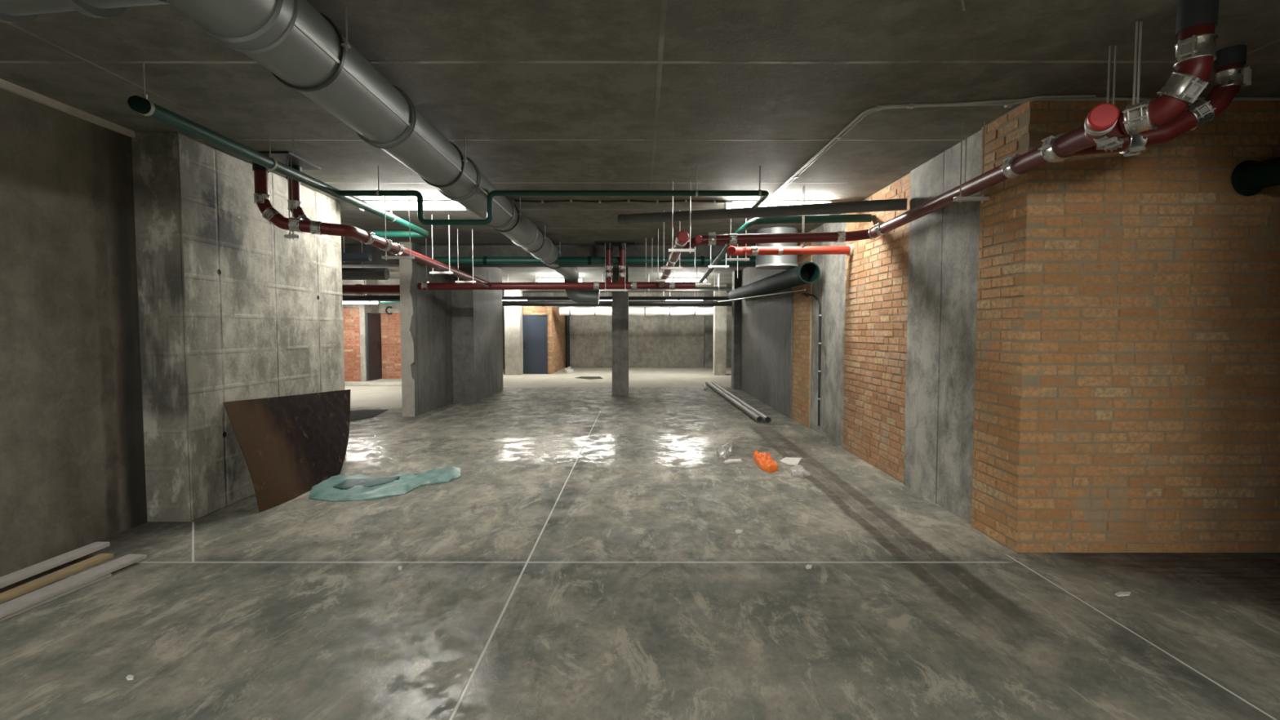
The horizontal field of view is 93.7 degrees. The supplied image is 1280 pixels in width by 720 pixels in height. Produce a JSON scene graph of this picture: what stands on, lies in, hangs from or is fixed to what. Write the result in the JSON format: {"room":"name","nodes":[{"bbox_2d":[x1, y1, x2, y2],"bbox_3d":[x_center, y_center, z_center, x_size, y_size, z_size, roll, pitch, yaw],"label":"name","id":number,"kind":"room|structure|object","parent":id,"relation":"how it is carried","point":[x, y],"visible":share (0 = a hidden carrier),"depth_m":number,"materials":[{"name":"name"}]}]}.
{"room":"underground parking garage","nodes":[
{"label":"underground parking garage","id":0,"kind":"room"},
{"bbox_2d":[0,88,147,577],"bbox_3d":[-4.075,0.059,-1.188,0.450,3.000,11.620,0,3,0],"label":"wall","id":1,"kind":"structure","parent":0,"point":[73,464],"depth_m":4.02,"materials":[{"name":"concrete"}]},
{"bbox_2d":[0,78,135,137],"bbox_3d":[-3.835,-1.419,-1.212,0.030,0.045,11.520,0,3,0],"label":"trim","id":2,"kind":"structure","parent":1,"relation":"attached to","point":[5,85],"depth_m":3.98,"materials":[{"name":"grey metal"}]},
{"bbox_2d":[342,278,401,381],"bbox_3d":[-9.150,-0.898,17.267,7.100,2.930,1.220,0,3,0],"label":"brick wall","id":3,"kind":"structure","parent":0,"point":[371,335],"depth_m":16.99,"materials":[{"name":"red brick"}]},
{"bbox_2d":[385,306,392,315],"bbox_3d":[-7.338,-1.448,17.543,0.213,0.248,0.004,0,3,0],"label":"painted letter","id":4,"kind":"object","parent":3,"relation":"attached to","point":[388,307],"visible":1,"depth_m":17.54,"materials":[{"name":"black paint"}]},
{"bbox_2d":[399,242,453,416],"bbox_3d":[-3.990,-0.573,11.456,0.260,3.000,2.260,0,3,0],"label":"wall","id":5,"kind":"structure","parent":0,"point":[425,315],"depth_m":10.82,"materials":[{"name":"grey concrete"}]},
{"bbox_2d":[451,266,502,402],"bbox_3d":[-3.710,-0.682,13.633,0.580,3.000,2.600,0,3,0],"label":"wall","id":6,"kind":"structure","parent":0,"point":[476,314],"depth_m":12.66,"materials":[{"name":"grey concrete"}]},
{"bbox_2d":[502,290,505,369],"bbox_3d":[-5.400,-1.034,20.674,0.400,3.000,6.800,0,3,0],"label":"concrete column","id":7,"kind":"structure","parent":0,"point":[503,291],"depth_m":22.82,"materials":[{"name":"grey concrete"}]},
{"bbox_2d":[522,292,732,367],"bbox_3d":[-0.700,-1.211,24.220,9.800,3.000,0.300,0,3,0],"label":"wall","id":8,"kind":"structure","parent":0,"point":[655,340],"depth_m":24.09,"materials":[{"name":"grey concrete"}]},
{"bbox_2d":[0,367,1279,719],"bbox_3d":[-3.000,1.149,9.069,20.000,0.200,32.000,0,3,0],"label":"floor","id":9,"kind":"structure","parent":0,"point":[585,558],"depth_m":3.32,"materials":[{"name":"concrete"}]},
{"bbox_2d":[0,573,111,622],"bbox_3d":[-3.360,1.336,3.121,0.160,0.020,1.106,0,3,6],"label":"plank","id":10,"kind":"object","parent":9,"relation":"on","point":[109,575],"visible":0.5,"depth_m":3.34,"materials":[{"name":"grey wood"}]},
{"bbox_2d":[0,553,146,618],"bbox_3d":[-3.330,1.308,3.184,0.130,0.025,1.437,0,3,6],"label":"plank","id":11,"kind":"object","parent":10,"relation":"on","point":[17,604],"visible":1,"depth_m":3.44,"materials":[{"name":"grey wood"}]},
{"bbox_2d":[0,553,114,604],"bbox_3d":[-3.550,1.326,3.270,0.090,0.025,1.401,0,3,2],"label":"plank","id":12,"kind":"object","parent":9,"relation":"on","point":[11,593],"visible":1,"depth_m":3.59,"materials":[{"name":"brown wood"}]},
{"bbox_2d":[0,542,110,588],"bbox_3d":[-3.650,1.274,3.358,0.100,0.030,1.381,0,3,2],"label":"plank","id":13,"kind":"object","parent":12,"relation":"on","point":[10,579],"visible":1,"depth_m":3.68,"materials":[{"name":"grey wood"}]},
{"bbox_2d":[125,675,133,680],"bbox_3d":[-2.195,1.367,2.584,0.040,0.009,0.030,0,3,0],"label":"paper scrap","id":14,"kind":"object","parent":9,"relation":"on","point":[129,677],"visible":1,"depth_m":2.58,"materials":[{"name":"white paper"}]},
{"bbox_2d":[131,132,346,521],"bbox_3d":[-3.775,-0.293,5.853,0.550,3.000,2.480,0,3,0],"label":"concrete pier","id":15,"kind":"object","parent":9,"relation":"on","point":[232,308],"visible":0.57,"depth_m":4.92,"materials":[{"name":"grey concrete"}]},
{"bbox_2d":[222,389,350,511],"bbox_3d":[-3.277,0.745,6.055,0.401,0.893,2.300,0,3,0],"label":"metal sheet","id":16,"kind":"object","parent":9,"relation":"on","point":[290,445],"visible":0.95,"depth_m":5.60,"materials":[{"name":"brown metal"}]},
{"bbox_2d":[350,409,387,421],"bbox_3d":[-5.057,0.964,10.554,0.867,0.019,1.445,0,3,-8],"label":"rubber mat","id":17,"kind":"object","parent":9,"relation":"on","point":[356,415],"visible":0.75,"depth_m":10.64,"materials":[{"name":"black rubber"}]},
{"bbox_2d":[344,378,401,386],"bbox_3d":[-9.150,0.614,17.052,7.100,0.070,1.800,0,3,0],"label":"curb","id":18,"kind":"object","parent":9,"relation":"on","point":[380,382],"depth_m":16.17,"materials":[{"name":"concrete"}]},
{"bbox_2d":[308,466,460,502],"bbox_3d":[-2.432,1.178,5.783,1.353,0.066,0.969,-1,3,-18],"label":"tarpaulin","id":19,"kind":"object","parent":9,"relation":"on","point":[337,488],"visible":0.99,"depth_m":5.63,"materials":[{"name":"teal plastic"}]},
{"bbox_2d":[504,289,523,374],"bbox_3d":[-4.240,-1.008,20.150,0.520,3.000,0.450,0,3,0],"label":"concrete column","id":20,"kind":"structure","parent":9,"relation":"on","point":[513,344],"depth_m":19.95,"materials":[{"name":"grey concrete"}]},
{"bbox_2d":[522,306,564,373],"bbox_3d":[-3.570,-0.789,22.198,1.180,2.360,3.721,0,3,0],"label":"wall","id":21,"kind":"structure","parent":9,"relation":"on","point":[543,326],"depth_m":20.44,"materials":[{"name":"orange brick"}]},
{"bbox_2d":[565,306,569,367],"bbox_3d":[-2.880,-0.994,23.880,0.160,2.600,0.156,0,3,0],"label":"downpipe","id":22,"kind":"object","parent":9,"relation":"on","point":[567,317],"visible":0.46,"depth_m":23.83,"materials":[{"name":"metal"}]},
{"bbox_2d":[564,366,573,373],"bbox_3d":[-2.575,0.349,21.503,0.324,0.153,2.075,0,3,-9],"label":"sack","id":23,"kind":"object","parent":9,"relation":"on","point":[568,371],"visible":1,"depth_m":21.02,"materials":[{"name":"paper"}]},
{"bbox_2d":[576,376,603,379],"bbox_3d":[-1.588,0.557,18.788,0.913,0.009,1.045,0,3,0],"label":"rubber mat","id":24,"kind":"object","parent":9,"relation":"on","point":[580,377],"visible":1,"depth_m":18.85,"materials":[{"name":"grey rubber"}]},
{"bbox_2d":[612,266,628,395],"bbox_3d":[-0.450,-0.689,13.783,0.370,3.000,0.400,0,3,0],"label":"concrete column","id":25,"kind":"structure","parent":9,"relation":"on","point":[620,299],"depth_m":13.59,"materials":[{"name":"grey concrete"}]},
{"bbox_2d":[700,382,706,390],"bbox_3d":[1.659,0.677,15.671,0.184,0.080,1.649,0,3,6],"label":"rubble","id":26,"kind":"object","parent":9,"relation":"on","point":[704,386],"visible":1,"depth_m":15.37,"materials":[{"name":"white stone"}]},
{"bbox_2d":[703,291,712,368],"bbox_3d":[2.700,-1.182,23.645,0.300,3.000,0.350,0,3,0],"label":"concrete column","id":27,"kind":"structure","parent":9,"relation":"on","point":[708,363],"depth_m":23.49,"materials":[{"name":"grey concrete"}]},
{"bbox_2d":[712,284,726,375],"bbox_3d":[2.665,-1.001,20.025,0.390,3.000,0.400,0,3,0],"label":"concrete column","id":28,"kind":"structure","parent":9,"relation":"on","point":[719,312],"depth_m":19.84,"materials":[{"name":"grey concrete"}]},
{"bbox_2d":[716,441,733,459],"bbox_3d":[1.051,1.091,7.384,0.175,0.081,0.912,1,3,15],"label":"plastic bag","id":29,"kind":"object","parent":9,"relation":"on","point":[724,451],"visible":1,"depth_m":7.25,"materials":[{"name":"clear plastic"}]},
{"bbox_2d":[723,458,742,464],"bbox_3d":[1.057,1.148,6.811,0.227,0.024,0.240,0,3,0],"label":"paper strip","id":30,"kind":"object","parent":9,"relation":"on","point":[729,460],"visible":1,"depth_m":6.80,"materials":[{"name":"white paper"}]},
{"bbox_2d":[705,381,763,422],"bbox_3d":[1.885,0.793,13.006,0.112,0.112,6.701,0,3,-1],"label":"tube","id":31,"kind":"object","parent":9,"relation":"on","point":[749,412],"visible":0.99,"depth_m":11.46,"materials":[{"name":"grey metal"}]},
{"bbox_2d":[731,270,741,389],"bbox_3d":[2.470,-0.769,15.381,0.180,3.000,0.400,0,3,0],"label":"concrete column","id":32,"kind":"structure","parent":9,"relation":"on","point":[736,282],"depth_m":15.21,"materials":[{"name":"grey concrete"}]},
{"bbox_2d":[734,528,742,533],"bbox_3d":[0.731,1.273,4.458,0.054,0.010,0.091,1,3,15],"label":"paper scrap","id":33,"kind":"object","parent":9,"relation":"on","point":[738,531],"visible":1,"depth_m":4.46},
{"bbox_2d":[711,381,771,423],"bbox_3d":[2.010,0.800,12.881,0.112,0.112,6.551,0,3,-1],"label":"tube","id":34,"kind":"object","parent":9,"relation":"on","point":[766,419],"visible":0.79,"depth_m":11.20,"materials":[{"name":"grey metal"}]},
{"bbox_2d":[752,449,778,473],"bbox_3d":[1.401,1.110,6.717,0.202,0.110,0.866,0,3,0],"label":"bag","id":35,"kind":"object","parent":9,"relation":"on","point":[763,460],"visible":1,"depth_m":6.59,"materials":[{"name":"plastic"}]},
{"bbox_2d":[779,457,801,465],"bbox_3d":[1.711,1.147,6.857,0.219,0.023,0.409,1,3,23],"label":"card","id":36,"kind":"object","parent":9,"relation":"on","point":[788,460],"visible":0.98,"depth_m":6.82,"materials":[{"name":"paper"}]},
{"bbox_2d":[788,464,810,477],"bbox_3d":[1.667,1.153,6.340,0.194,0.061,0.505,0,3,0],"label":"plastic wrapper","id":37,"kind":"object","parent":9,"relation":"on","point":[798,471],"visible":1,"depth_m":6.24,"materials":[{"name":"white plastic"}]},
{"bbox_2d":[805,564,812,568],"bbox_3d":[1.065,1.307,3.794,0.037,0.008,0.068,1,3,21],"label":"paper scrap","id":38,"kind":"object","parent":9,"relation":"on","point":[807,566],"visible":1,"depth_m":3.79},
{"bbox_2d":[1115,591,1130,596],"bbox_3d":[2.744,1.325,3.408,0.111,0.010,0.045,0,3,-7],"label":"paper scrap","id":39,"kind":"object","parent":9,"relation":"on","point":[1120,593],"visible":1,"depth_m":3.40,"materials":[{"name":"white paper"}]},
{"bbox_2d":[970,100,1279,552],"bbox_3d":[4.128,-0.212,4.243,3.204,3.000,0.564,0,3,0],"label":"brick pier","id":40,"kind":"object","parent":9,"relation":"on","point":[1127,373],"visible":0.9,"depth_m":3.98,"materials":[{"name":"orange brick"}]},
{"bbox_2d":[1231,156,1279,195],"bbox_3d":[3.899,-1.138,3.148,0.229,0.248,1.610,0,3,5],"label":"pipe stub","id":41,"kind":"object","parent":40,"relation":"attached to","point":[1249,177],"visible":1,"depth_m":3.80,"materials":[{"name":"paint"}]},
{"bbox_2d":[0,0,1279,292],"bbox_3d":[-3.000,-2.047,8.909,20.000,0.200,32.000,0,3,0],"label":"ceiling","id":42,"kind":"structure","parent":0,"point":[543,95],"depth_m":3.62,"materials":[{"name":"concrete"}]},
{"bbox_2d":[138,62,155,115],"bbox_3d":[-2.790,-1.525,3.378,0.092,0.290,0.024,0,3,0],"label":"clip","id":43,"kind":"object","parent":42,"relation":"hanging from","point":[151,112],"visible":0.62,"depth_m":3.38,"materials":[{"name":"metal"}]},
{"bbox_2d":[266,130,277,169],"bbox_3d":[-2.790,-1.583,4.527,0.092,0.290,0.024,0,3,0],"label":"clip","id":44,"kind":"object","parent":42,"relation":"hanging from","point":[274,167],"visible":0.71,"depth_m":4.52,"materials":[{"name":"metal"}]},
{"bbox_2d":[284,159,298,239],"bbox_3d":[-3.050,-1.408,5.236,0.110,0.710,0.038,0,3,0],"label":"hanger","id":45,"kind":"object","parent":42,"relation":"hanging from","point":[289,235],"visible":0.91,"depth_m":5.23,"materials":[{"name":"metal"}]},
{"bbox_2d":[0,0,599,304],"bbox_3d":[-1.749,-1.322,5.537,1.183,0.912,17.187,0,3,1],"label":"duct","id":46,"kind":"object","parent":42,"relation":"hanging from","point":[300,46],"visible":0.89,"depth_m":2.90,"materials":[{"name":"metal"}]},
{"bbox_2d":[341,236,372,262],"bbox_3d":[-8.375,-1.733,9.225,8.450,0.460,0.161,0,3,0],"label":"pipe","id":47,"kind":"object","parent":42,"relation":"hanging from","point":[345,256],"visible":0.1,"depth_m":9.18,"materials":[{"name":"metal"}]},
{"bbox_2d":[342,301,380,304],"bbox_3d":[-7.200,-1.468,15.146,1.248,0.110,0.100,0,3,0],"label":"ceiling lamp","id":48,"kind":"object","parent":42,"relation":"attached to","point":[344,302],"visible":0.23,"depth_m":15.11,"materials":[{"name":"white plastic"}]},
{"bbox_2d":[342,243,389,280],"bbox_3d":[-8.375,-1.645,9.830,8.450,0.695,0.230,0,3,0],"label":"pipe","id":49,"kind":"object","parent":42,"relation":"hanging from","point":[348,273],"visible":0.06,"depth_m":9.76,"materials":[{"name":"grey plastic"}]},
{"bbox_2d":[342,284,399,294],"bbox_3d":[-8.375,-1.691,11.830,8.450,0.804,0.207,0,3,0],"label":"pipe","id":50,"kind":"object","parent":42,"relation":"hanging from","point":[357,289],"visible":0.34,"depth_m":11.77,"materials":[{"name":"red metal"}]},
{"bbox_2d":[342,294,399,302],"bbox_3d":[-8.375,-1.658,12.333,8.450,0.920,0.138,0,3,0],"label":"pipe","id":51,"kind":"object","parent":42,"relation":"hanging from","point":[369,298],"visible":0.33,"depth_m":12.30,"materials":[{"name":"metal"}]},
{"bbox_2d":[376,165,380,196],"bbox_3d":[-2.400,-1.640,5.505,0.020,0.274,0.060,0,3,0],"label":"clip","id":52,"kind":"object","parent":42,"relation":"hanging from","point":[378,189],"visible":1,"depth_m":5.50,"materials":[{"name":"metal"}]},
{"bbox_2d":[364,280,399,302],"bbox_3d":[-8.375,-1.870,15.526,8.450,0.815,0.104,0,3,0],"label":"pipe","id":53,"kind":"object","parent":42,"relation":"hanging from","point":[365,280],"visible":0.02,"depth_m":15.51,"materials":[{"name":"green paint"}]},
{"bbox_2d":[387,195,395,222],"bbox_3d":[-2.790,-1.693,6.724,0.092,0.290,0.024,0,3,0],"label":"clip","id":54,"kind":"object","parent":42,"relation":"hanging from","point":[393,220],"visible":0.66,"depth_m":6.72,"materials":[{"name":"metal"}]},
{"bbox_2d":[127,95,768,237],"bbox_3d":[-1.172,-1.413,5.612,4.736,0.333,4.631,0,3,0],"label":"pipe","id":55,"kind":"object","parent":54,"relation":"hanging from","point":[140,104],"visible":0.99,"depth_m":5.49,"materials":[{"name":"metal"}]},
{"bbox_2d":[382,189,414,260],"bbox_3d":[-2.600,-1.448,6.436,0.340,0.750,0.038,0,3,0],"label":"hanger","id":56,"kind":"object","parent":42,"relation":"hanging from","point":[410,257],"visible":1,"depth_m":6.43,"materials":[{"name":"metal"}]},
{"bbox_2d":[359,200,468,210],"bbox_3d":[-2.620,-1.795,6.969,1.248,0.110,0.100,0,3,0],"label":"ceiling lamp","id":57,"kind":"object","parent":42,"relation":"attached to","point":[395,204],"visible":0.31,"depth_m":6.93,"materials":[{"name":"white plastic"}]},
{"bbox_2d":[368,203,465,209],"bbox_3d":[-2.620,-1.780,6.970,1.200,0.070,0.090,0,3,0],"label":"diffuser","id":58,"kind":"object","parent":57,"relation":"attached to","point":[381,206],"depth_m":6.93,"materials":[{"name":"white plastic"}]},
{"bbox_2d":[429,214,453,275],"bbox_3d":[-2.600,-1.503,7.835,0.300,0.780,0.038,0,3,0],"label":"hanger","id":59,"kind":"object","parent":42,"relation":"hanging from","point":[433,273],"visible":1,"depth_m":7.83,"materials":[{"name":"metal"}]},
{"bbox_2d":[235,151,490,288],"bbox_3d":[-2.970,-1.493,7.647,0.899,0.781,5.178,0,3,0],"label":"drain pipe","id":60,"kind":"object","parent":59,"relation":"hanging from","point":[300,223],"visible":0.94,"depth_m":5.31,"materials":[{"name":"metal"}]},
{"bbox_2d":[455,228,475,284],"bbox_3d":[-2.600,-1.543,8.934,0.300,0.810,0.038,0,3,0],"label":"hanger","id":61,"kind":"object","parent":42,"relation":"hanging from","point":[458,281],"visible":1,"depth_m":8.93,"materials":[{"name":"metal"}]},
{"bbox_2d":[341,245,756,266],"bbox_3d":[-5.120,-1.875,10.870,15.360,0.340,0.400,0,3,0],"label":"beam","id":62,"kind":"structure","parent":42,"relation":"attached to","point":[377,254],"depth_m":10.67,"materials":[{"name":"concrete"}]},
{"bbox_2d":[537,278,582,282],"bbox_3d":[-2.200,-2.197,16.511,1.248,0.110,0.100,0,3,0],"label":"ceiling lamp","id":63,"kind":"object","parent":42,"relation":"attached to","point":[538,279],"visible":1,"depth_m":16.47,"materials":[{"name":"white"}]},
{"bbox_2d":[537,279,582,281],"bbox_3d":[-2.200,-2.182,16.512,1.200,0.070,0.090,0,3,0],"label":"diffuser","id":64,"kind":"object","parent":63,"relation":"attached to","point":[539,280],"depth_m":16.47,"materials":[{"name":"white"}]},
{"bbox_2d":[416,256,756,264],"bbox_3d":[-0.825,-1.720,10.377,6.050,0.146,0.148,0,3,0],"label":"pipe","id":65,"kind":"object","parent":42,"relation":"hanging from","point":[485,260],"visible":0.75,"depth_m":10.32,"materials":[{"name":"metal"}]},
{"bbox_2d":[502,273,728,300],"bbox_3d":[-0.700,-1.938,15.923,6.400,0.720,0.115,0,3,0],"label":"pipe","id":66,"kind":"object","parent":42,"relation":"hanging from","point":[504,298],"visible":0.77,"depth_m":15.90,"materials":[{"name":"metal"}]},
{"bbox_2d":[603,243,627,292],"bbox_3d":[-0.420,-1.587,10.213,0.420,0.850,0.038,0,3,0],"label":"hanger","id":67,"kind":"object","parent":42,"relation":"hanging from","point":[605,290],"visible":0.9,"depth_m":10.21,"materials":[{"name":"metal"}]},
{"bbox_2d":[417,240,695,289],"bbox_3d":[-1.435,-1.608,10.258,4.770,0.812,0.350,0,3,0],"label":"drain pipe","id":68,"kind":"object","parent":67,"relation":"hanging from","point":[621,284],"visible":0.99,"depth_m":10.29,"materials":[{"name":"metal"}]},
{"bbox_2d":[502,300,732,306],"bbox_3d":[-0.650,-1.984,17.723,8.900,0.806,0.172,0,3,0],"label":"pipe","id":69,"kind":"object","parent":42,"relation":"hanging from","point":[543,303],"visible":0.65,"depth_m":17.67,"materials":[{"name":"metal"}]},
{"bbox_2d":[512,199,732,203],"bbox_3d":[-0.201,-1.826,6.897,2.522,0.044,0.034,0,3,0],"label":"cable","id":70,"kind":"object","parent":42,"relation":"attached to","point":[513,200],"visible":1,"depth_m":6.89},
{"bbox_2d":[520,274,732,290],"bbox_3d":[-0.400,-2.127,16.514,5.800,0.400,0.800,0,3,0],"label":"cable tray","id":71,"kind":"object","parent":42,"relation":"hanging from","point":[697,288],"visible":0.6,"depth_m":16.27,"materials":[{"name":"metal"}]},
{"bbox_2d":[559,290,732,315],"bbox_3d":[0.413,-2.016,20.525,6.334,1.022,0.314,0,3,0],"label":"window","id":72,"kind":"structure","parent":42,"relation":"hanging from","point":[573,311],"depth_m":20.42,"materials":[{"name":"glass"}]},
{"bbox_2d":[645,238,646,278],"bbox_3d":[0.100,-1.668,9.829,0.010,0.650,0.009,0,3,0],"label":"rod","id":73,"kind":"object","parent":42,"relation":"hanging from","point":[646,238],"visible":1,"depth_m":9.82,"materials":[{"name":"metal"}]},
{"bbox_2d":[655,228,675,282],"bbox_3d":[0.380,-1.553,8.934,0.300,0.790,0.038,0,3,0],"label":"hanger","id":74,"kind":"object","parent":42,"relation":"hanging from","point":[658,280],"visible":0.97,"depth_m":8.93,"materials":[{"name":"metal"}]},
{"bbox_2d":[657,0,1252,287],"bbox_3d":[1.226,-1.433,6.348,2.021,0.771,7.776,-1,3,-27],"label":"drain pipe","id":75,"kind":"object","parent":74,"relation":"hanging from","point":[1162,119],"visible":0.99,"depth_m":3.21,"materials":[{"name":"metal"}]},
{"bbox_2d":[660,209,683,270],"bbox_3d":[0.400,-1.503,7.534,0.280,0.750,0.038,0,3,0],"label":"hanger","id":76,"kind":"object","parent":42,"relation":"hanging from","point":[664,268],"visible":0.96,"depth_m":7.53,"materials":[{"name":"metal"}]},
{"bbox_2d":[668,181,693,253],"bbox_3d":[0.420,-1.446,6.085,0.260,0.720,0.038,0,3,0],"label":"hanger","id":77,"kind":"object","parent":42,"relation":"hanging from","point":[672,250],"visible":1,"depth_m":6.08,"materials":[{"name":"metal"}]},
{"bbox_2d":[667,278,706,282],"bbox_3d":[1.200,-2.197,16.511,1.248,0.110,0.100,0,3,0],"label":"ceiling lamp","id":78,"kind":"object","parent":42,"relation":"attached to","point":[677,279],"visible":0.43,"depth_m":16.46,"materials":[{"name":"white"}]},
{"bbox_2d":[675,279,705,281],"bbox_3d":[1.200,-2.182,16.512,1.200,0.070,0.090,0,3,0],"label":"diffuser","id":79,"kind":"object","parent":78,"relation":"attached to","point":[677,280],"depth_m":16.47,"materials":[{"name":"white"}]},
{"bbox_2d":[694,246,695,271],"bbox_3d":[0.900,-1.718,9.826,0.010,0.550,0.009,0,3,0],"label":"rod","id":80,"kind":"object","parent":42,"relation":"hanging from","point":[695,246],"visible":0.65,"depth_m":9.82,"materials":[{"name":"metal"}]},
{"bbox_2d":[695,165,697,196],"bbox_3d":[0.520,-1.640,5.505,0.020,0.274,0.060,0,3,0],"label":"clip","id":81,"kind":"object","parent":42,"relation":"hanging from","point":[696,189],"visible":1,"depth_m":5.50,"materials":[{"name":"metal"}]},
{"bbox_2d":[695,266,711,285],"bbox_3d":[1.240,-1.783,11.826,0.320,0.620,0.038,0,3,0],"label":"hanger","id":82,"kind":"object","parent":42,"relation":"hanging from","point":[696,283],"visible":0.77,"depth_m":11.82,"materials":[{"name":"metal"}]},
{"bbox_2d":[697,213,871,283],"bbox_3d":[1.853,-1.587,9.561,1.397,0.345,5.947,0,3,0],"label":"pipe","id":83,"kind":"object","parent":82,"relation":"hanging from","point":[855,218],"visible":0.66,"depth_m":6.63,"materials":[{"name":"paint"}]},
{"bbox_2d":[707,233,728,268],"bbox_3d":[1.220,-1.698,9.327,0.320,0.540,0.038,0,3,0],"label":"hanger","id":84,"kind":"object","parent":42,"relation":"hanging from","point":[710,266],"visible":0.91,"depth_m":9.32,"materials":[{"name":"metal"}]},
{"bbox_2d":[726,206,749,262],"bbox_3d":[1.140,-1.494,6.954,0.260,0.710,0.038,0,3,0],"label":"hanger","id":85,"kind":"object","parent":42,"relation":"hanging from","point":[730,259],"visible":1,"depth_m":6.95,"materials":[{"name":"metal"}]},
{"bbox_2d":[723,200,756,208],"bbox_3d":[1.153,-1.796,6.969,0.376,0.093,0.100,0,3,0],"label":"ceiling lamp","id":86,"kind":"object","parent":42,"relation":"attached to","point":[740,203],"depth_m":6.93,"materials":[{"name":"white plastic"}]},
{"bbox_2d":[758,165,761,196],"bbox_3d":[1.100,-1.640,5.505,0.020,0.274,0.060,0,3,0],"label":"clip","id":87,"kind":"object","parent":42,"relation":"hanging from","point":[760,190],"visible":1,"depth_m":5.50,"materials":[{"name":"metal"}]},
{"bbox_2d":[755,226,797,269],"bbox_3d":[2.060,-1.670,9.028,0.620,0.555,0.620,0,3,0],"label":"duct","id":88,"kind":"object","parent":42,"relation":"hanging from","point":[766,261],"visible":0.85,"depth_m":8.79,"materials":[{"name":"metal"}]},
{"bbox_2d":[759,200,831,206],"bbox_3d":[1.793,-1.810,6.968,0.828,0.065,0.100,0,3,0],"label":"ceiling lamp","id":89,"kind":"object","parent":42,"relation":"attached to","point":[772,202],"depth_m":6.93,"materials":[{"name":"white plastic"}]},
{"bbox_2d":[726,203,812,208],"bbox_3d":[1.600,-1.780,6.970,1.200,0.070,0.090,0,3,0],"label":"diffuser","id":90,"kind":"object","parent":89,"relation":"attached to","point":[728,205],"depth_m":6.93,"materials":[{"name":"white plastic"}]},
{"bbox_2d":[800,186,806,248],"bbox_3d":[1.720,-1.497,6.313,0.038,0.640,0.130,0,3,0],"label":"hanger","id":91,"kind":"object","parent":42,"relation":"hanging from","point":[803,244],"visible":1,"depth_m":6.29,"materials":[{"name":"metal"}]},
{"bbox_2d":[727,244,854,256],"bbox_3d":[1.790,-1.310,7.119,1.621,0.183,0.150,-1,3,-13],"label":"pipe","id":92,"kind":"object","parent":91,"relation":"hanging from","point":[848,250],"visible":1,"depth_m":7.09,"materials":[{"name":"metal"}]},
{"bbox_2d":[961,0,965,10],"bbox_3d":[1.415,-1.583,2.634,0.009,0.102,0.032,-1,3,-27],"label":"rod","id":93,"kind":"object","parent":42,"relation":"hanging from","point":[962,1],"visible":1,"depth_m":2.63,"materials":[{"name":"metal"}]},
{"bbox_2d":[964,131,967,182],"bbox_3d":[2.470,-1.539,4.549,0.010,0.380,0.009,0,3,0],"label":"rod","id":94,"kind":"object","parent":42,"relation":"hanging from","point":[966,131],"visible":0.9,"depth_m":4.55,"materials":[{"name":"metal"}]},
{"bbox_2d":[953,120,989,203],"bbox_3d":[2.400,-1.428,4.334,0.240,0.580,0.038,0,3,0],"label":"hanger","id":95,"kind":"object","parent":42,"relation":"hanging from","point":[959,198],"visible":1,"depth_m":4.33,"materials":[{"name":"metal"}]},
{"bbox_2d":[765,94,1279,201],"bbox_3d":[2.236,-1.725,4.730,1.954,0.026,4.256,-3,4,-44],"label":"conduit","id":96,"kind":"object","parent":42,"relation":"attached to","point":[1006,103],"visible":1,"depth_m":3.95,"materials":[{"name":"grey metal"}]},
{"bbox_2d":[1096,45,1122,151],"bbox_3d":[2.500,-1.386,3.185,0.110,0.550,0.038,0,3,0],"label":"hanger","id":97,"kind":"object","parent":42,"relation":"hanging from","point":[1116,147],"visible":0.51,"depth_m":3.18,"materials":[{"name":"metal"}]},
{"bbox_2d":[1121,21,1142,130],"bbox_3d":[2.430,-1.383,2.935,0.100,0.530,0.038,0,3,0],"label":"hanger","id":98,"kind":"object","parent":42,"relation":"hanging from","point":[1136,22],"visible":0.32,"depth_m":2.93,"materials":[{"name":"metal"}]},
{"bbox_2d":[740,129,982,524],"bbox_3d":[2.725,-0.493,9.853,0.350,3.000,10.670,0,3,0],"label":"wall","id":99,"kind":"structure","parent":0,"point":[898,329],"depth_m":6.05,"materials":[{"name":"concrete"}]},
{"bbox_2d":[617,198,907,224],"bbox_3d":[1.147,-1.552,6.311,3.043,0.200,0.120,1,3,24],"label":"pipe","id":100,"kind":"object","parent":99,"relation":"attached to","point":[900,204],"visible":1,"depth_m":6.18,"materials":[{"name":"metal"}]},
{"bbox_2d":[617,213,627,224],"bbox_3d":[-0.194,-1.621,6.921,0.093,0.122,0.120,1,3,24],"label":"socket","id":101,"kind":"object","parent":100,"relation":"attached to","point":[622,219],"depth_m":6.87,"materials":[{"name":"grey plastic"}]},
{"bbox_2d":[728,262,820,301],"bbox_3d":[2.320,-1.386,11.496,0.319,0.339,6.501,0,3,0],"label":"pipe","id":102,"kind":"object","parent":99,"relation":"attached to","point":[806,273],"visible":0.99,"depth_m":9.42,"materials":[{"name":"metal"}]},
{"bbox_2d":[717,288,805,302],"bbox_3d":[2.205,-1.248,11.953,0.024,0.124,6.022,0,3,-5],"label":"conduit","id":103,"kind":"object","parent":102,"relation":"attached to","point":[802,289],"visible":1,"depth_m":10.76,"materials":[{"name":"metal"}]},
{"bbox_2d":[801,293,822,426],"bbox_3d":[2.494,-0.029,8.874,0.170,1.932,0.582,0,3,-5],"label":"pipe","id":104,"kind":"object","parent":99,"relation":"attached to","point":[802,294],"visible":1,"depth_m":8.62,"materials":[{"name":"grey metal"}]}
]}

